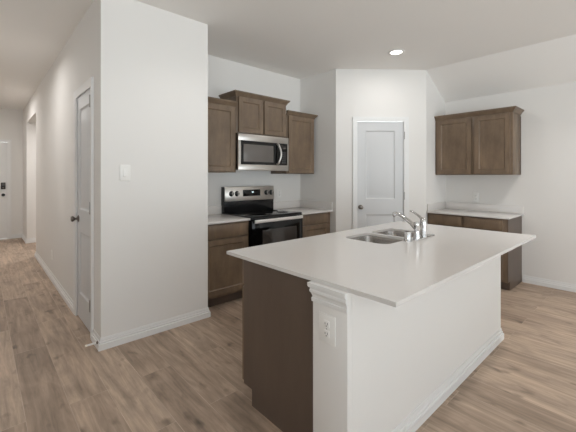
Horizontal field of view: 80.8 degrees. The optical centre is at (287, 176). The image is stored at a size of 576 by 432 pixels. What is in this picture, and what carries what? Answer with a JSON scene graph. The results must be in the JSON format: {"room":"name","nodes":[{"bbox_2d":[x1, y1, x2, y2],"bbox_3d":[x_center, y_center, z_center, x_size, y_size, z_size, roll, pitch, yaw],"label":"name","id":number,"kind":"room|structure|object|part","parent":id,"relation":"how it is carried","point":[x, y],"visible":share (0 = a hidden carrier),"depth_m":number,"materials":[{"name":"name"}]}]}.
{"room":"kitchen","nodes":[
{"label":"kitchen","id":0,"kind":"room"},
{"bbox_2d":[0,108,22,238],"bbox_3d":[-6.517,-0.055,7.131,1.694,2.850,0.120,0,0,-42],"label":"wall","id":1,"kind":"structure","parent":0,"point":[11,120],"depth_m":7.49,"materials":[{"name":"white paint"}]},
{"bbox_2d":[0,142,7,238],"bbox_3d":[-6.476,0.309,7.079,0.944,2.098,0.103,0,0,-42],"label":"door","id":2,"kind":"structure","parent":1,"relation":"in","point":[3,145],"depth_m":7.36,"materials":[{"name":"white paint"}]},
{"bbox_2d":[0,139,10,238],"bbox_3d":[-6.514,0.281,7.120,1.068,2.177,0.139,0,0,-42],"label":"door frame","id":3,"kind":"structure","parent":1,"relation":"attached to","point":[1,140],"depth_m":7.41,"materials":[{"name":"white paint"}]},
{"bbox_2d":[34,122,35,237],"bbox_3d":[-4.493,-0.055,7.782,2.176,2.850,0.120,0,0,-42],"label":"wall","id":4,"kind":"structure","parent":0,"point":[35,122],"depth_m":7.02,"materials":[{"name":"white paint"}]},
{"bbox_2d":[12,233,35,242],"bbox_3d":[-4.858,1.324,7.950,2.490,0.092,0.900,0,0,-42],"label":"baseboard","id":5,"kind":"structure","parent":4,"relation":"attached to","point":[30,240],"depth_m":7.18,"materials":[{"name":"white paint"}]},
{"bbox_2d":[23,0,96,331],"bbox_3d":[-3.704,-0.055,5.208,0.120,2.850,6.510,0,0,-42],"label":"wall","id":6,"kind":"structure","parent":0,"point":[50,106],"depth_m":4.17,"materials":[{"name":"white paint"}]},
{"bbox_2d":[34,252,72,312],"bbox_3d":[-3.183,1.324,4.620,0.140,0.092,3.262,0,0,-42],"label":"baseboard","id":7,"kind":"structure","parent":6,"relation":"attached to","point":[58,286],"depth_m":4.15,"materials":[{"name":"white paint"}]},
{"bbox_2d":[70,89,89,330],"bbox_3d":[-1.880,0.296,3.095,0.103,2.123,0.615,0,0,-42],"label":"door","id":8,"kind":"structure","parent":6,"relation":"in","point":[83,102],"depth_m":3.15,"materials":[{"name":"grey paint"}]},
{"bbox_3d":[-2.060,0.410,3.266,0.067,0.064,0.064,0,0,-42],"label":"knob","id":9,"kind":"part","parent":8,"relation":"part of","materials":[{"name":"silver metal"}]},
{"bbox_2d":[73,77,93,337],"bbox_3d":[-1.837,0.269,3.140,0.139,2.202,0.730,0,0,-42],"label":"door frame","id":10,"kind":"structure","parent":6,"relation":"attached to","point":[89,84],"depth_m":2.86,"materials":[{"name":"white paint"}]},
{"bbox_2d":[97,0,207,337],"bbox_3d":[-1.171,-0.055,3.031,0.939,2.850,0.120,0,0,-42],"label":"wall","id":11,"kind":"structure","parent":0,"point":[152,62],"depth_m":2.92,"materials":[{"name":"white paint"}]},
{"bbox_2d":[120,165,130,180],"bbox_3d":[-1.338,-0.030,2.785,0.082,0.130,0.019,0,0,-42],"label":"light switch","id":12,"kind":"object","parent":11,"relation":"attached to","point":[125,170],"visible":1,"depth_m":2.78,"materials":[{"name":"white plastic"}]},
{"bbox_2d":[91,307,210,350],"bbox_3d":[-1.198,1.324,3.061,0.979,0.092,0.240,0,0,-42],"label":"baseboard","id":13,"kind":"structure","parent":11,"relation":"attached to","point":[104,343],"depth_m":2.90,"materials":[{"name":"white paint"}]},
{"bbox_2d":[208,55,299,205],"bbox_3d":[-0.583,-0.055,4.552,2.217,2.850,0.120,0,0,-42],"label":"wall","id":14,"kind":"structure","parent":0,"point":[224,76],"depth_m":4.54,"materials":[{"name":"white paint"}]},
{"bbox_2d":[208,96,237,172],"bbox_3d":[-0.930,-0.460,3.905,0.586,0.830,0.369,0,0,-42],"label":"upper cabinet","id":15,"kind":"object","parent":14,"relation":"attached to","point":[221,112],"visible":0.49,"depth_m":3.85,"materials":[{"name":"brown wood"}]},
{"bbox_3d":[-0.820,-0.843,3.783,0.586,0.064,0.040,0,0,-42],"label":"crown moulding","id":16,"kind":"part","parent":15,"relation":"part of","materials":[{"name":"brown wood"}]},
{"bbox_2d":[219,90,289,137],"bbox_3d":[-0.417,-0.762,4.372,0.874,0.495,0.369,0,0,-42],"label":"upper cabinet","id":17,"kind":"object","parent":14,"relation":"attached to","point":[256,114],"visible":0.89,"depth_m":4.20,"materials":[{"name":"brown wood"}]},
{"bbox_3d":[-0.452,-0.738,4.126,0.360,0.421,0.019,0,0,-42],"label":"door","id":18,"kind":"part","parent":17,"relation":"part of","materials":[{"name":"brown wood"}]},
{"bbox_3d":[-0.417,-0.978,4.372,0.874,0.064,0.369,0,0,-42],"label":"crown moulding","id":19,"kind":"part","parent":17,"relation":"part of","materials":[{"name":"brown wood"}]},
{"bbox_2d":[236,133,288,170],"bbox_3d":[-0.397,-0.291,4.337,0.794,0.443,0.445,0,0,-42],"label":"microwave","id":20,"kind":"object","parent":17,"relation":"attached to","point":[254,152],"visible":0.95,"depth_m":4.18,"materials":[{"name":"silver metal"}]},
{"bbox_3d":[-0.292,-0.283,4.232,0.737,0.283,0.026,0,0,-42],"label":"door","id":21,"kind":"part","parent":20,"relation":"part of","materials":[{"name":"black glass"}]},
{"bbox_3d":[-0.112,-0.286,4.339,0.074,0.282,0.036,0,0,20],"label":"handle","id":22,"kind":"part","parent":20,"relation":"part of","materials":[{"name":"silver metal"}]},
{"bbox_3d":[-0.168,-0.738,4.385,0.360,0.421,0.019,0,0,-42],"label":"door","id":23,"kind":"part","parent":17,"relation":"part of","materials":[{"name":"brown wood"}]},
{"bbox_2d":[277,189,280,197],"bbox_3d":[-0.127,0.245,4.880,0.076,0.122,0.009,0,0,-42],"label":"wall outlet","id":24,"kind":"object","parent":14,"relation":"attached to","point":[278,190],"visible":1,"depth_m":4.87,"materials":[{"name":"white plastic"}]},
{"bbox_2d":[271,110,317,173],"bbox_3d":[0.094,-0.459,4.837,0.580,0.848,0.369,0,0,-42],"label":"upper cabinet","id":25,"kind":"object","parent":14,"relation":"attached to","point":[299,125],"visible":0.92,"depth_m":4.70,"materials":[{"name":"brown wood"}]},
{"bbox_3d":[0.186,-0.432,4.706,0.488,0.771,0.019,0,0,-42],"label":"door","id":26,"kind":"part","parent":25,"relation":"part of","materials":[{"name":"brown wood"}]},
{"bbox_3d":[0.094,-0.851,4.837,0.580,0.064,0.369,0,0,-42],"label":"crown moulding","id":27,"kind":"part","parent":25,"relation":"part of","materials":[{"name":"brown wood"}]},
{"bbox_2d":[0,238,575,431],"bbox_3d":[-0.750,1.420,2.764,8.050,0.100,14.340,0,0,-42],"label":"floor","id":28,"kind":"structure","parent":0,"point":[188,377],"depth_m":2.34,"materials":[{"name":"brown wood"}]},
{"bbox_2d":[208,221,247,306],"bbox_3d":[-0.849,0.931,3.811,0.580,0.878,0.617,0,0,-42],"label":"base cabinet","id":29,"kind":"object","parent":28,"relation":"on","point":[225,271],"visible":0.38,"depth_m":3.58,"materials":[{"name":"brown wood"}]},
{"bbox_3d":[-0.649,0.575,3.589,0.543,0.134,0.019,0,0,-42],"label":"drawer","id":30,"kind":"part","parent":29,"relation":"part of","materials":[{"name":"brown wood"}]},
{"bbox_2d":[208,206,249,224],"bbox_3d":[-0.845,0.429,3.807,0.583,0.124,0.629,0,0,-42],"label":"countertop","id":31,"kind":"structure","parent":29,"relation":"on","point":[215,216],"depth_m":3.83,"materials":[{"name":"white stone"}]},
{"bbox_2d":[221,186,302,246],"bbox_3d":[-0.312,0.751,4.248,0.797,1.238,0.688,0,0,-42],"label":"range","id":32,"kind":"object","parent":28,"relation":"on","point":[266,224],"visible":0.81,"depth_m":4.19,"materials":[{"name":"black metal"}]},
{"bbox_3d":[-0.501,0.224,4.456,0.787,0.183,0.054,0,0,-42],"label":"control panel","id":33,"kind":"part","parent":32,"relation":"part of","materials":[{"name":"silver metal"}]},
{"bbox_2d":[224,209,301,217],"bbox_3d":[-0.307,0.462,4.242,0.797,0.019,0.560,0,0,-42],"label":"cooktop","id":34,"kind":"object","parent":32,"relation":"in","point":[248,213],"depth_m":4.19,"materials":[{"name":"black glass"}]},
{"bbox_3d":[-0.128,0.822,4.046,0.789,0.647,0.062,0,0,-42],"label":"oven door","id":35,"kind":"part","parent":32,"relation":"part of","materials":[{"name":"black glass"}]},
{"bbox_3d":[-0.132,0.480,4.050,0.791,0.023,0.050,0,0,-42],"label":"rail","id":36,"kind":"part","parent":32,"relation":"part of","materials":[{"name":"silver metal"}]},
{"bbox_3d":[-0.097,0.506,4.006,0.743,0.037,0.042,0,0,-42],"label":"handle","id":37,"kind":"part","parent":32,"relation":"part of","materials":[{"name":"silver metal"}]},
{"bbox_2d":[302,212,329,237],"bbox_3d":[0.178,0.931,4.745,0.590,0.878,0.617,0,0,-42],"label":"base cabinet","id":38,"kind":"object","parent":28,"relation":"on","point":[312,224],"depth_m":4.51,"materials":[{"name":"brown wood"}]},
{"bbox_2d":[273,200,332,214],"bbox_3d":[0.186,0.426,4.734,0.592,0.129,0.644,0,0,-42],"label":"countertop","id":39,"kind":"structure","parent":38,"relation":"on","point":[304,206],"depth_m":4.86,"materials":[{"name":"white stone"}]},
{"bbox_3d":[0.369,0.566,4.515,0.498,0.124,0.019,0,0,-42],"label":"drawer","id":40,"kind":"part","parent":38,"relation":"part of","materials":[{"name":"brown wood"}]},
{"bbox_3d":[0.369,0.942,4.515,0.498,0.587,0.019,0,0,-42],"label":"door","id":41,"kind":"part","parent":38,"relation":"part of","materials":[{"name":"brown wood"}]},
{"bbox_3d":[0.569,0.931,4.728,0.033,0.878,0.020,0,0,-42],"label":"filler strip","id":42,"kind":"part","parent":38,"relation":"part of","materials":[{"name":"wood"}]},
{"bbox_2d":[242,256,503,431],"bbox_3d":[0.748,0.935,2.455,2.119,0.869,0.860,0,0,-42],"label":"kitchen island","id":43,"kind":"object","parent":28,"relation":"on","point":[389,368],"visible":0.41,"depth_m":1.80,"materials":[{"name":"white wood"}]},
{"bbox_3d":[-0.091,0.968,2.260,0.500,0.575,0.020,0,0,-42],"label":"door","id":44,"kind":"part","parent":43,"relation":"part of","materials":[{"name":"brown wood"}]},
{"bbox_3d":[-0.059,0.935,1.857,0.012,0.869,0.616,0,0,-42],"label":"panel","id":45,"kind":"part","parent":43,"relation":"part of","materials":[{"name":"brown wood"}]},
{"bbox_2d":[319,311,335,346],"bbox_3d":[0.176,0.690,1.532,0.009,0.132,0.100,0,0,-42],"label":"wall outlet","id":46,"kind":"object","parent":43,"relation":"attached to","point":[327,323],"visible":1,"depth_m":1.52,"materials":[{"name":"white plastic"}]},
{"bbox_2d":[324,320,328,327],"bbox_3d":[0.174,0.668,1.530,0.004,0.031,0.032,0,0,-42],"label":"receptacle","id":47,"kind":"object","parent":46,"relation":"attached to","point":[326,322],"depth_m":1.53,"materials":[{"name":"grey plastic"}]},
{"bbox_2d":[324,329,328,337],"bbox_3d":[0.174,0.712,1.530,0.004,0.031,0.032,0,0,-42],"label":"receptacle","id":48,"kind":"object","parent":46,"relation":"attached to","point":[326,331],"depth_m":1.53,"materials":[{"name":"grey plastic"}]},
{"bbox_3d":[0.199,0.935,1.539,0.034,0.869,0.203,0,0,-42],"label":"post","id":49,"kind":"part","parent":43,"relation":"part of","materials":[{"name":"white paint"}]},
{"bbox_2d":[227,221,535,306],"bbox_3d":[0.808,0.490,2.459,2.164,0.020,1.197,0,0,-42],"label":"island countertop","id":50,"kind":"structure","parent":43,"relation":"on","point":[394,274],"depth_m":2.00,"materials":[{"name":"white stone"}]},
{"bbox_2d":[349,231,413,243],"bbox_3d":[0.817,0.586,2.754,0.739,0.170,0.419,0,0,-42],"label":"sink","id":51,"kind":"object","parent":50,"relation":"in","point":[374,239],"visible":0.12,"depth_m":2.83,"materials":[{"name":"silver metal"}]},
{"bbox_3d":[0.678,0.586,2.624,0.359,0.170,0.414,0,0,-42],"label":"bowl","id":52,"kind":"part","parent":51,"relation":"part of","materials":[{"name":"silver metal"}]},
{"bbox_3d":[0.949,0.586,2.884,0.369,0.170,0.404,0,0,-42],"label":"bowl","id":53,"kind":"part","parent":51,"relation":"part of","materials":[{"name":"silver metal"}]},
{"bbox_2d":[403,230,411,241],"bbox_3d":[0.883,0.440,2.499,0.060,0.080,0.060,0,0,-42],"label":"sprayer","id":54,"kind":"object","parent":50,"relation":"on","point":[407,234],"visible":1,"depth_m":2.48,"materials":[{"name":"silver metal"}]},
{"bbox_2d":[393,210,434,240],"bbox_3d":[0.985,0.376,2.696,0.315,0.207,0.253,0,0,-42],"label":"faucet","id":55,"kind":"object","parent":50,"relation":"on","point":[420,233],"visible":0.99,"depth_m":2.60,"materials":[{"name":"silver metal"}]},
{"bbox_3d":[0.915,0.343,2.644,0.034,0.120,0.221,0,0,-30],"label":"spout","id":56,"kind":"part","parent":55,"relation":"part of","materials":[{"name":"silver metal"}]},
{"bbox_3d":[0.970,0.406,2.552,0.052,0.127,0.052,0,0,-42],"label":"spout","id":57,"kind":"part","parent":55,"relation":"part of","materials":[{"name":"silver metal"}]},
{"bbox_3d":[1.050,0.474,2.624,0.315,0.012,0.060,0,0,-42],"label":"plate","id":58,"kind":"part","parent":55,"relation":"part of","materials":[{"name":"silver metal"}]},
{"bbox_3d":[1.050,0.394,2.624,0.054,0.150,0.054,0,0,-42],"label":"handle","id":59,"kind":"part","parent":55,"relation":"part of","materials":[{"name":"silver metal"}]},
{"bbox_3d":[0.956,1.324,2.227,2.119,0.092,0.243,0,0,-42],"label":"baseboard","id":60,"kind":"part","parent":43,"relation":"part of","materials":[{"name":"white paint"}]},
{"bbox_2d":[428,213,521,290],"bbox_3d":[2.486,0.939,4.554,0.612,0.863,0.976,0,0,-42],"label":"base cabinet","id":61,"kind":"object","parent":28,"relation":"on","point":[511,261],"visible":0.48,"depth_m":4.21,"materials":[{"name":"brown wood"}]},
{"bbox_3d":[2.102,0.588,4.535,0.019,0.125,0.430,0,0,-42],"label":"drawer","id":62,"kind":"part","parent":61,"relation":"part of","materials":[{"name":"brown wood"}]},
{"bbox_2d":[426,202,523,218],"bbox_3d":[2.488,0.446,4.543,0.624,0.122,0.998,0,0,-42],"label":"countertop","id":63,"kind":"structure","parent":61,"relation":"on","point":[450,208],"depth_m":4.62,"materials":[{"name":"white stone"}]},
{"bbox_3d":[2.415,0.588,4.191,0.019,0.125,0.430,0,0,-42],"label":"drawer","id":64,"kind":"part","parent":61,"relation":"part of","materials":[{"name":"brown wood"}]},
{"bbox_3d":[2.415,0.955,4.191,0.019,0.570,0.430,0,0,-42],"label":"door","id":65,"kind":"part","parent":61,"relation":"part of","materials":[{"name":"brown wood"}]},
{"bbox_3d":[2.820,0.939,4.202,0.588,0.862,0.006,0,0,-42],"label":"panel","id":66,"kind":"part","parent":61,"relation":"part of","materials":[{"name":"brown wood"}]},
{"bbox_2d":[0,0,575,109],"bbox_3d":[-0.750,-1.315,2.764,8.050,0.531,14.340,0,0,-42],"label":"ceiling","id":67,"kind":"structure","parent":0,"point":[469,49],"depth_m":3.58,"materials":[{"name":"white paint"}]},
{"bbox_2d":[388,49,404,54],"bbox_3d":[1.288,-1.475,4.024,0.190,0.010,0.190,0,0,-42],"label":"recessed light","id":68,"kind":"object","parent":67,"relation":"in","point":[394,51],"visible":1,"depth_m":4.00,"materials":[{"name":"white paint"}]},
{"bbox_2d":[300,69,335,232],"bbox_3d":[0.468,-0.055,4.954,0.120,2.850,0.700,0,0,-42],"label":"wall","id":69,"kind":"structure","parent":0,"point":[317,92],"depth_m":4.84,"materials":[{"name":"white paint"}]},
{"bbox_2d":[336,69,425,231],"bbox_3d":[1.289,-0.055,4.741,1.266,2.850,0.120,0,0,-2],"label":"wall","id":70,"kind":"structure","parent":0,"point":[359,92],"depth_m":4.68,"materials":[{"name":"white paint"}]},
{"bbox_2d":[352,117,408,228],"bbox_3d":[1.278,0.275,4.731,0.783,2.190,0.139,0,0,-2],"label":"door frame","id":71,"kind":"structure","parent":70,"relation":"attached to","point":[355,120],"depth_m":4.66,"materials":[{"name":"white paint"}]},
{"bbox_2d":[357,122,404,227],"bbox_3d":[1.284,0.302,4.675,0.669,2.111,0.103,0,0,-2],"label":"door","id":72,"kind":"structure","parent":70,"relation":"in","point":[380,145],"depth_m":4.69,"materials":[{"name":"grey paint"}]},
{"bbox_2d":[426,70,444,223],"bbox_3d":[2.113,-0.055,4.959,0.620,2.850,0.120,0,0,-42],"label":"wall","id":73,"kind":"structure","parent":0,"point":[435,104],"depth_m":4.83,"materials":[{"name":"white paint"}]},
{"bbox_2d":[445,82,575,283],"bbox_3d":[4.636,0.116,2.735,0.120,2.509,6.807,0,0,-42],"label":"wall","id":74,"kind":"structure","parent":0,"point":[545,188],"depth_m":4.25,"materials":[{"name":"white paint"}]},
{"bbox_2d":[473,193,478,200],"bbox_3d":[2.668,0.295,4.802,0.009,0.122,0.076,0,0,-42],"label":"wall outlet","id":75,"kind":"object","parent":74,"relation":"attached to","point":[475,195],"visible":1,"depth_m":4.80,"materials":[{"name":"white plastic"}]},
{"bbox_2d":[434,106,523,174],"bbox_3d":[2.581,-0.440,4.622,0.379,0.840,1.002,0,0,-42],"label":"upper cabinet","id":76,"kind":"object","parent":74,"relation":"attached to","point":[482,142],"visible":1,"depth_m":4.44,"materials":[{"name":"brown wood"}]},
{"bbox_3d":[2.297,-0.409,4.692,0.019,0.754,0.450,0,0,-42],"label":"door","id":77,"kind":"part","parent":76,"relation":"part of","materials":[{"name":"brown wood"}]},
{"bbox_3d":[2.581,-0.828,4.622,0.379,0.064,1.002,0,0,-42],"label":"crown moulding","id":78,"kind":"part","parent":76,"relation":"part of","materials":[{"name":"brown wood"}]},
{"bbox_3d":[2.614,-0.409,4.343,0.019,0.754,0.408,0,0,-42],"label":"door","id":79,"kind":"part","parent":76,"relation":"part of","materials":[{"name":"brown wood"}]},
{"bbox_2d":[523,275,575,292],"bbox_3d":[4.959,1.324,2.276,0.020,0.092,5.695,0,0,-42],"label":"baseboard","id":80,"kind":"structure","parent":74,"relation":"attached to","point":[565,286],"depth_m":4.17,"materials":[{"name":"white paint"}]}
]}

